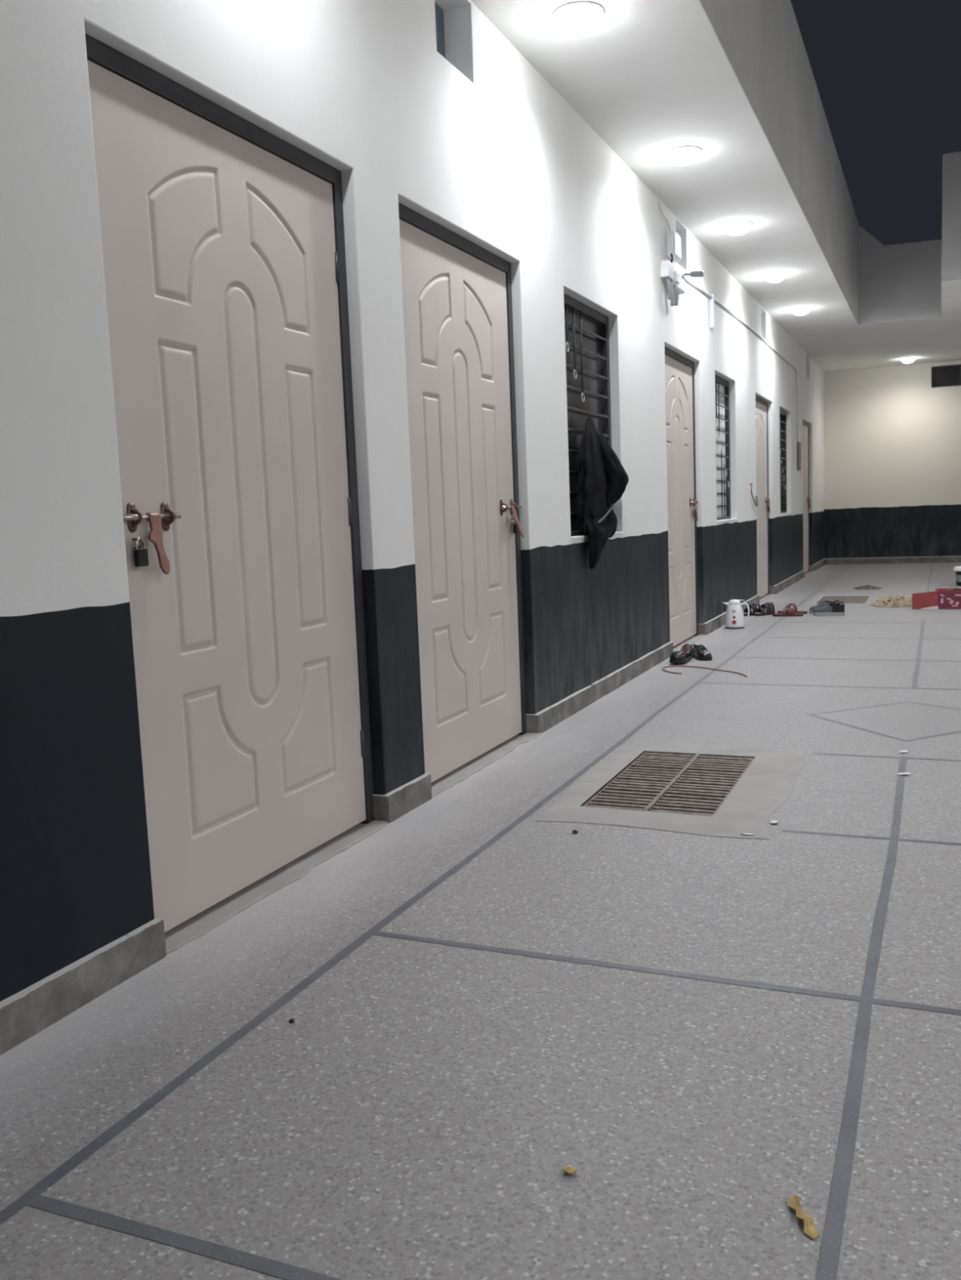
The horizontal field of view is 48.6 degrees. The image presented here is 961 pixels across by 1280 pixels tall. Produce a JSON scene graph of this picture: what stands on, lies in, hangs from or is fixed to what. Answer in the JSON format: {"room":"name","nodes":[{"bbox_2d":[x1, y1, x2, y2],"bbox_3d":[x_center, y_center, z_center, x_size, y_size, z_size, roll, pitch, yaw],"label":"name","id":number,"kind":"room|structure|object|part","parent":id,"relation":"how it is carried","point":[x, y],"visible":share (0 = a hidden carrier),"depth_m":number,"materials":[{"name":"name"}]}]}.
{"room":"residential building corridor","nodes":[
{"label":"residential building corridor","id":0,"kind":"room"},
{"bbox_2d":[0,0,823,1001],"bbox_3d":[1.030,-1.364,7.006,0.250,3.030,21.910,1,7,23],"label":"wall","id":1,"kind":"structure","parent":0,"point":[473,140],"depth_m":3.50,"materials":[{"name":"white paint"}]},
{"bbox_2d":[84,33,373,932],"bbox_3d":[-0.650,-0.366,2.991,0.121,2.125,1.159,1,7,23],"label":"door","id":2,"kind":"structure","parent":1,"relation":"in","point":[223,238],"depth_m":2.89,"materials":[{"name":"beige paint"}]},
{"bbox_2d":[133,536,148,566],"bbox_3d":[-0.810,-0.211,2.537,0.016,0.071,0.036,1,7,23],"label":"padlock","id":3,"kind":"object","parent":2,"relation":"hanging from","point":[140,556],"visible":1,"depth_m":2.53,"materials":[{"name":"black metal"}]},
{"bbox_2d":[164,820,387,954],"bbox_3d":[-0.641,0.690,3.130,0.275,0.017,1.159,1,7,23],"label":"sill","id":4,"kind":"structure","parent":1,"relation":"attached to","point":[195,927],"depth_m":3.00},
{"bbox_2d":[0,559,825,1055],"bbox_3d":[1.190,0.093,7.135,0.073,0.096,21.910,1,7,23],"label":"baseboard","id":5,"kind":"structure","parent":1,"relation":"attached to","point":[28,1012],"depth_m":2.46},
{"bbox_2d":[434,1,444,57],"bbox_3d":[-0.217,-2.333,4.102,0.020,0.310,0.359,1,7,23],"label":"window","id":6,"kind":"structure","parent":1,"relation":"in","point":[439,20],"depth_m":4.21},
{"bbox_2d":[398,202,526,782],"bbox_3d":[-0.060,-0.546,4.320,0.148,2.125,1.157,1,7,23],"label":"door","id":7,"kind":"structure","parent":1,"relation":"in","point":[457,293],"depth_m":4.29,"materials":[{"name":"beige paint"}]},
{"bbox_2d":[512,520,518,533],"bbox_3d":[0.158,-0.514,4.773,0.016,0.071,0.036,1,7,23],"label":"padlock","id":8,"kind":"object","parent":7,"relation":"hanging from","point":[515,529],"visible":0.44,"depth_m":4.76,"materials":[{"name":"black metal"}]},
{"bbox_2d":[431,733,541,798],"bbox_3d":[-0.064,0.509,4.464,0.274,0.017,1.157,1,7,23],"label":"trim","id":9,"kind":"structure","parent":1,"relation":"attached to","point":[460,774],"depth_m":4.39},
{"bbox_2d":[563,293,623,538],"bbox_3d":[0.576,-1.188,5.774,0.116,1.244,0.958,1,7,23],"label":"window","id":10,"kind":"structure","parent":1,"relation":"in","point":[586,329],"depth_m":5.78,"materials":[{"name":"grey paint"}]},
{"bbox_3d":[0.540,-1.180,5.791,0.006,1.180,0.878,1,7,23],"label":"pane","id":11,"kind":"part","parent":10,"relation":"part of","materials":[{"name":"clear glass"}]},
{"bbox_2d":[564,303,607,401],"bbox_3d":[0.560,-1.520,5.736,0.017,0.475,0.862,1,7,23],"label":"grille","id":12,"kind":"object","parent":10,"relation":"attached to","point":[585,331],"depth_m":5.84,"materials":[{"name":"grey metal"}]},
{"bbox_2d":[567,406,608,514],"bbox_3d":[0.584,-0.924,5.806,0.017,0.646,0.862,1,7,23],"label":"grille","id":13,"kind":"object","parent":10,"relation":"attached to","point":[577,416],"depth_m":5.72,"materials":[{"name":"grey metal"}]},
{"bbox_3d":[0.623,-0.575,5.837,0.066,0.010,0.958,1,7,23],"label":"sill","id":14,"kind":"part","parent":10,"relation":"part of","materials":[{"name":"white paint"}]},
{"bbox_2d":[577,416,628,568],"bbox_3d":[0.664,-0.809,5.803,0.152,0.810,0.672,1,8,29],"label":"coat","id":15,"kind":"object","parent":10,"relation":"hanging from","point":[602,479],"visible":1,"depth_m":5.67,"materials":[{"name":"black fabric"}]},
{"bbox_2d":[595,432,628,504],"bbox_3d":[0.741,-0.953,5.934,0.134,0.390,0.332,1,7,23],"label":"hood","id":16,"kind":"object","parent":15,"relation":"attached to","point":[615,477],"depth_m":5.84,"materials":[{"name":"black fabric"}]},
{"bbox_2d":[658,201,680,262],"bbox_3d":[1.288,-2.743,7.185,0.066,0.305,0.508,1,7,23],"label":"electrical box","id":17,"kind":"object","parent":1,"relation":"attached to","point":[673,238],"visible":0.99,"depth_m":7.15,"materials":[{"name":"white plastic"}]},
{"bbox_2d":[659,253,684,306],"bbox_3d":[1.326,-2.436,7.266,0.066,0.343,0.560,1,7,23],"label":"junction box","id":18,"kind":"object","parent":1,"relation":"attached to","point":[675,284],"visible":1,"depth_m":7.12,"materials":[{"name":"white plastic"}]},
{"bbox_3d":[1.317,-2.461,7.244,0.066,0.110,0.200,1,7,23],"label":"socket plate","id":19,"kind":"part","parent":18,"relation":"part of","materials":[{"name":"white plastic"}]},
{"bbox_2d":[664,346,697,646],"bbox_3d":[1.442,-1.021,7.830,0.116,2.125,1.150,1,7,23],"label":"door","id":20,"kind":"structure","parent":1,"relation":"in","point":[682,502],"depth_m":7.90,"materials":[{"name":"beige paint"}]},
{"bbox_2d":[672,634,706,651],"bbox_3d":[1.452,0.034,7.968,0.272,0.017,1.150,1,7,23],"label":"trim","id":21,"kind":"structure","parent":1,"relation":"attached to","point":[692,639],"depth_m":8.07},
{"bbox_2d":[683,271,703,277],"bbox_3d":[1.513,-2.606,7.580,0.143,0.046,0.044,-3,7,-3],"label":"holder","id":22,"kind":"object","parent":1,"relation":"attached to","point":[693,273],"visible":1,"depth_m":7.56,"materials":[{"name":"grey plastic"}]},
{"bbox_2d":[710,293,714,328],"bbox_3d":[1.865,-2.644,8.563,0.032,0.260,0.050,1,7,23],"label":"tube light","id":23,"kind":"object","parent":1,"relation":"attached to","point":[712,300],"visible":0.95,"depth_m":8.54,"materials":[{"name":"white plastic"}]},
{"bbox_2d":[715,374,737,522],"bbox_3d":[2.090,-1.661,9.271,0.116,1.244,0.949,1,7,23],"label":"window","id":24,"kind":"structure","parent":1,"relation":"in","point":[722,385],"depth_m":9.49,"materials":[{"name":"grey paint"}]},
{"bbox_3d":[2.054,-1.654,9.287,0.006,1.180,0.869,1,7,23],"label":"pane","id":25,"kind":"part","parent":24,"relation":"part of","materials":[{"name":"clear glass"}]},
{"bbox_2d":[715,380,728,437],"bbox_3d":[2.074,-1.994,9.232,0.017,0.475,0.853,1,7,23],"label":"grille","id":26,"kind":"object","parent":24,"relation":"attached to","point":[721,386],"depth_m":9.46,"materials":[{"name":"grey metal"}]},
{"bbox_3d":[2.062,-1.664,9.282,0.056,1.240,0.949,1,7,23],"label":"frame","id":27,"kind":"part","parent":24,"relation":"part of","materials":[{"name":"grey paint"}]},
{"bbox_2d":[715,441,729,516],"bbox_3d":[2.098,-1.398,9.303,0.017,0.646,0.853,1,7,23],"label":"grille","id":28,"kind":"object","parent":24,"relation":"attached to","point":[722,448],"depth_m":9.49,"materials":[{"name":"grey metal"}]},
{"bbox_3d":[2.137,-1.049,9.333,0.066,0.010,0.949,1,7,23],"label":"sill","id":29,"kind":"part","parent":24,"relation":"part of","materials":[{"name":"white paint"}]},
{"bbox_2d":[681,275,798,440],"bbox_3d":[2.764,-2.611,10.655,0.022,0.915,6.631,1,7,23],"label":"conduit","id":30,"kind":"object","parent":1,"relation":"attached to","point":[684,277],"visible":0.99,"depth_m":10.34,"materials":[{"name":"grey plastic"}]},
{"bbox_2d":[749,483,758,506],"bbox_3d":[2.713,-1.435,10.555,0.027,0.229,0.345,1,7,24],"label":"hanging cord","id":31,"kind":"object","parent":1,"relation":"hanging from","point":[755,502],"visible":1,"depth_m":10.62,"materials":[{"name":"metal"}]},
{"bbox_3d":[2.773,-1.398,10.689,0.024,0.114,0.062,1,8,29],"label":"cord","id":32,"kind":"part","parent":31,"relation":"part of","materials":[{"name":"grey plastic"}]},
{"bbox_2d":[755,395,769,597],"bbox_3d":[2.955,-1.495,11.324,0.116,2.125,1.145,1,7,23],"label":"door","id":33,"kind":"structure","parent":1,"relation":"in","point":[761,405],"depth_m":11.48,"materials":[{"name":"beige paint"}]},
{"bbox_2d":[759,594,774,604],"bbox_3d":[2.965,-0.440,11.463,0.270,0.017,1.145,1,7,23],"label":"trim","id":34,"kind":"structure","parent":1,"relation":"attached to","point":[762,598],"depth_m":11.53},
{"bbox_2d":[779,408,791,514],"bbox_3d":[3.613,-2.138,12.789,0.116,1.244,0.990,1,7,23],"label":"window","id":35,"kind":"structure","parent":1,"relation":"in","point":[782,414],"depth_m":13.08,"materials":[{"name":"grey paint"}]},
{"bbox_3d":[3.578,-2.131,12.805,0.006,1.180,0.910,1,7,23],"label":"pane","id":36,"kind":"part","parent":35,"relation":"part of","materials":[{"name":"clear glass"}]},
{"bbox_2d":[779,413,785,453],"bbox_3d":[3.598,-2.470,12.751,0.017,0.475,0.894,1,7,23],"label":"grille","id":37,"kind":"object","parent":35,"relation":"attached to","point":[782,415],"depth_m":13.08,"materials":[{"name":"grey metal"}]},
{"bbox_2d":[779,457,786,511],"bbox_3d":[3.621,-1.875,12.821,0.017,0.646,0.894,1,7,23],"label":"grille","id":38,"kind":"object","parent":35,"relation":"attached to","point":[782,460],"depth_m":13.06,"materials":[{"name":"grey metal"}]},
{"bbox_3d":[3.586,-2.141,12.801,0.056,1.240,0.990,1,7,23],"label":"frame","id":39,"kind":"part","parent":35,"relation":"part of","materials":[{"name":"grey paint"}]},
{"bbox_2d":[796,441,800,470],"bbox_3d":[4.147,-2.393,13.852,0.029,0.360,0.250,1,7,23],"label":"switch panel","id":40,"kind":"object","parent":1,"relation":"attached to","point":[798,444],"visible":1,"depth_m":13.77,"materials":[{"name":"grey plastic"}]},
{"bbox_2d":[802,421,810,573],"bbox_3d":[4.522,-1.985,14.942,0.116,2.125,1.150,1,7,23],"label":"door","id":41,"kind":"structure","parent":1,"relation":"in","point":[806,500],"depth_m":15.16,"materials":[{"name":"beige paint"}]},
{"bbox_2d":[804,571,813,577],"bbox_3d":[4.534,-0.930,15.080,0.278,0.017,1.150,1,7,23],"label":"trim","id":42,"kind":"structure","parent":1,"relation":"attached to","point":[806,573],"depth_m":15.18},
{"bbox_2d":[0,562,960,1279],"bbox_3d":[3.289,0.269,6.415,5.400,0.252,22.210,1,7,23],"label":"floor","id":43,"kind":"structure","parent":0,"point":[701,1020],"depth_m":2.12,"materials":[{"name":"tile"}]},
{"bbox_2d":[288,1018,295,1022],"bbox_3d":[-0.389,0.785,2.196,0.012,0.006,0.012,1,7,23],"label":"pebble","id":44,"kind":"object","parent":43,"relation":"on","point":[291,1020],"visible":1,"depth_m":2.19,"materials":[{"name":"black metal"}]},
{"bbox_2d":[562,1165,576,1173],"bbox_3d":[0.139,0.824,1.658,0.022,0.009,0.020,1,7,23],"label":"scrap","id":45,"kind":"object","parent":43,"relation":"on","point":[568,1169],"visible":1,"depth_m":1.65,"materials":[{"name":"beige"}]},
{"bbox_2d":[582,751,754,816],"bbox_3d":[0.733,0.542,4.022,0.456,0.032,0.872,1,7,23],"label":"floor drain grate","id":46,"kind":"object","parent":43,"relation":"in","point":[697,784],"visible":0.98,"depth_m":3.98,"materials":[{"name":"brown metal"}]},
{"bbox_2d":[669,643,692,663],"bbox_3d":[1.323,0.087,7.016,0.108,0.101,0.250,2,8,31],"label":"leather shoe","id":47,"kind":"object","parent":43,"relation":"on","point":[684,655],"visible":1,"depth_m":6.95,"materials":[{"name":"black leather"}]},
{"bbox_2d":[690,644,711,660],"bbox_3d":[1.484,0.076,7.186,0.098,0.094,0.270,-4,7,-10],"label":"leather shoe","id":48,"kind":"object","parent":43,"relation":"on","point":[699,652],"visible":0.91,"depth_m":7.12,"materials":[{"name":"black leather"}]},
{"bbox_2d":[662,665,746,676],"bbox_3d":[1.361,0.197,6.565,0.277,0.008,0.643,-6,8,-32],"label":"wire","id":49,"kind":"object","parent":43,"relation":"on","point":[669,665],"visible":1,"depth_m":6.68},
{"bbox_2d":[722,599,749,628],"bbox_3d":[2.118,-0.218,8.846,0.160,0.239,0.172,-7,8,-33],"label":"jug","id":50,"kind":"object","parent":43,"relation":"on","point":[734,618],"visible":1,"depth_m":8.80,"materials":[{"name":"white plastic"}]},
{"bbox_3d":[2.108,-0.319,8.839,0.104,0.037,0.104,0,7,15],"label":"lid","id":51,"kind":"part","parent":50,"relation":"part of","materials":[{"name":"white plastic"}]},
{"bbox_3d":[2.193,-0.240,8.826,0.071,0.143,0.019,0,7,15],"label":"handle","id":52,"kind":"part","parent":50,"relation":"part of","materials":[{"name":"white plastic"}]},
{"bbox_2d":[742,603,760,616],"bbox_3d":[2.506,-0.282,9.824,0.240,0.106,0.087,-6,8,-26],"label":"sandal","id":53,"kind":"object","parent":43,"relation":"on","point":[753,606],"visible":0.77,"depth_m":9.80},
{"bbox_2d":[753,602,775,616],"bbox_3d":[2.613,-0.287,9.788,0.240,0.116,0.087,-6,8,-28],"label":"sandal","id":54,"kind":"object","parent":43,"relation":"on","point":[770,606],"visible":0.98,"depth_m":9.78},
{"bbox_2d":[769,820,777,823],"bbox_3d":[0.945,0.585,3.426,0.024,0.008,0.044,1,7,23],"label":"crumb","id":55,"kind":"object","parent":43,"relation":"on","point":[771,821],"visible":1,"depth_m":3.42,"materials":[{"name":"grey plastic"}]},
{"bbox_2d":[772,607,803,616],"bbox_3d":[2.778,-0.255,9.623,0.270,0.078,0.095,0,7,21],"label":"slipper","id":56,"kind":"object","parent":43,"relation":"on","point":[788,611],"visible":1,"depth_m":9.59,"materials":[{"name":"red rubber"}]},
{"bbox_2d":[777,603,807,613],"bbox_3d":[2.877,-0.292,9.827,0.270,0.095,0.098,1,8,27],"label":"slipper","id":57,"kind":"object","parent":43,"relation":"on","point":[788,605],"visible":0.5,"depth_m":9.80,"materials":[{"name":"red rubber"}]},
{"bbox_2d":[787,1195,819,1239],"bbox_3d":[0.462,0.826,1.529,0.023,0.013,0.088,-3,7,-6],"label":"scrap","id":58,"kind":"object","parent":43,"relation":"on","point":[810,1230],"visible":1,"depth_m":1.52,"materials":[{"name":"beige paper"}]},
{"bbox_2d":[808,600,839,613],"bbox_3d":[3.143,-0.304,9.722,0.270,0.122,0.098,1,7,25],"label":"trainer","id":59,"kind":"object","parent":43,"relation":"on","point":[811,610],"visible":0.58,"depth_m":9.72,"materials":[{"name":"grey fabric"}]},
{"bbox_2d":[813,601,844,615],"bbox_3d":[3.126,-0.283,9.556,0.270,0.122,0.098,0,7,19],"label":"trainer","id":60,"kind":"object","parent":43,"relation":"on","point":[825,610],"visible":1,"depth_m":9.52,"materials":[{"name":"grey fabric"}]},
{"bbox_2d":[817,595,869,603],"bbox_3d":[3.741,-0.400,10.971,0.456,0.032,0.822,1,7,23],"label":"floor drain grate","id":61,"kind":"object","parent":43,"relation":"in","point":[846,599],"visible":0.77,"depth_m":11.05,"materials":[{"name":"brown metal"}]},
{"bbox_2d":[853,585,882,590],"bbox_3d":[4.432,-0.609,12.181,0.313,0.048,0.270,1,7,23],"label":"sweepings","id":62,"kind":"object","parent":43,"relation":"on","point":[864,587],"visible":1,"depth_m":12.12,"materials":[{"name":"grey"}]},
{"bbox_2d":[871,594,911,607],"bbox_3d":[4.015,-0.390,10.221,0.504,0.107,0.562,1,7,23],"label":"wood shavings","id":63,"kind":"object","parent":43,"relation":"on","point":[893,601],"visible":0.87,"depth_m":10.13},
{"bbox_2d":[897,750,907,752],"bbox_3d":[1.710,0.451,4.306,0.033,0.009,0.035,-2,7,-1],"label":"paper scrap","id":64,"kind":"object","parent":43,"relation":"on","point":[900,751],"visible":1,"depth_m":4.30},
{"bbox_2d":[896,772,910,774],"bbox_3d":[1.573,0.497,3.960,0.048,0.008,0.032,1,7,23],"label":"paper scrap","id":65,"kind":"object","parent":43,"relation":"on","point":[901,773],"visible":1,"depth_m":3.95,"materials":[{"name":"white paper"}]},
{"bbox_2d":[911,587,960,608],"bbox_3d":[4.380,-0.399,9.839,0.736,0.187,0.430,0,7,20],"label":"carton","id":66,"kind":"object","parent":43,"relation":"on","point":[940,598],"visible":1,"depth_m":9.70,"materials":[{"name":"red cardboard"}]},
{"bbox_2d":[952,565,960,586],"bbox_3d":[5.561,-0.728,12.098,0.360,0.216,0.360,1,7,23],"label":"paint bucket","id":67,"kind":"object","parent":43,"relation":"on","point":[957,569],"visible":1,"depth_m":12.07,"materials":[{"name":"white plastic"}]},
{"bbox_3d":[5.558,-0.811,12.088,0.360,0.048,0.360,1,7,23],"label":"lid","id":68,"kind":"part","parent":67,"relation":"part of","materials":[{"name":"white plastic"}]},
{"bbox_2d":[470,0,960,372],"bbox_3d":[3.220,-2.927,5.984,5.050,0.140,22.160,1,7,23],"label":"ceiling","id":69,"kind":"structure","parent":0,"point":[652,77],"depth_m":6.03,"materials":[{"name":"white paint"}]},
{"bbox_2d":[552,0,604,33],"bbox_3d":[0.400,-2.515,4.329,0.210,0.066,0.210,1,7,23],"label":"ceiling light","id":70,"kind":"object","parent":69,"relation":"attached to","point":[580,16],"visible":1,"depth_m":4.28,"materials":[{"name":"white"}]},
{"bbox_2d":[664,146,702,165],"bbox_3d":[1.157,-2.752,6.077,0.210,0.066,0.210,1,7,23],"label":"ceiling light","id":71,"kind":"object","parent":69,"relation":"attached to","point":[682,155],"visible":1,"depth_m":6.02,"materials":[{"name":"white"}]},
{"bbox_2d":[723,221,752,235],"bbox_3d":[1.867,-2.974,7.716,0.210,0.066,0.210,1,7,23],"label":"ceiling light","id":72,"kind":"object","parent":69,"relation":"attached to","point":[738,228],"visible":1,"depth_m":7.66,"materials":[{"name":"white"}]},
{"bbox_2d":[762,271,786,282],"bbox_3d":[2.612,-3.208,9.437,0.210,0.066,0.210,1,7,23],"label":"ceiling light","id":73,"kind":"object","parent":69,"relation":"attached to","point":[775,277],"visible":1,"depth_m":9.38,"materials":[{"name":"white plastic"}]},
{"bbox_2d":[790,306,811,315],"bbox_3d":[3.361,-3.442,11.168,0.210,0.066,0.210,1,7,23],"label":"ceiling light","id":74,"kind":"object","parent":69,"relation":"attached to","point":[799,311],"visible":1,"depth_m":11.11,"materials":[{"name":"white"}]},
{"bbox_2d":[900,357,915,363],"bbox_3d":[6.236,-4.072,15.526,0.210,0.066,0.210,1,7,23],"label":"ceiling light","id":75,"kind":"object","parent":69,"relation":"attached to","point":[908,360],"visible":1,"depth_m":15.46,"materials":[{"name":"white plastic"}]},
{"bbox_2d":[698,0,858,324],"bbox_3d":[0.887,-3.154,4.421,0.124,1.139,17.530,1,7,23],"label":"beam","id":76,"kind":"structure","parent":0,"point":[762,42],"depth_m":6.90,"materials":[{"name":"white paint"}]},
{"bbox_2d":[823,360,960,558],"bbox_3d":[7.501,-2.704,16.163,4.850,3.030,0.200,1,7,23],"label":"wall","id":77,"kind":"structure","parent":0,"point":[892,439],"depth_m":16.54,"materials":[{"name":"beige paint"}]},
{"bbox_2d":[823,555,960,564],"bbox_3d":[7.630,-1.236,16.185,4.600,0.100,0.024,1,7,23],"label":"baseboard","id":78,"kind":"structure","parent":77,"relation":"attached to","point":[935,559],"depth_m":16.67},
{"bbox_2d":[931,364,960,387],"bbox_3d":[7.421,-3.978,16.008,1.300,0.400,0.070,1,7,23],"label":"window","id":79,"kind":"structure","parent":77,"relation":"in","point":[944,375],"depth_m":16.16,"materials":[{"name":"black glass"}]},
{"bbox_2d":[857,225,941,324],"bbox_3d":[4.826,-4.226,12.149,1.013,1.141,0.124,1,7,23],"label":"wall","id":80,"kind":"structure","parent":0,"point":[901,282],"depth_m":12.13,"materials":[{"name":"white paint"}]},
{"bbox_2d":[941,151,960,281],"bbox_3d":[6.173,-4.069,10.341,3.104,1.149,2.154,1,7,23],"label":"wall","id":81,"kind":"structure","parent":0,"point":[951,162],"depth_m":9.94,"materials":[{"name":"white paint"}]}
]}

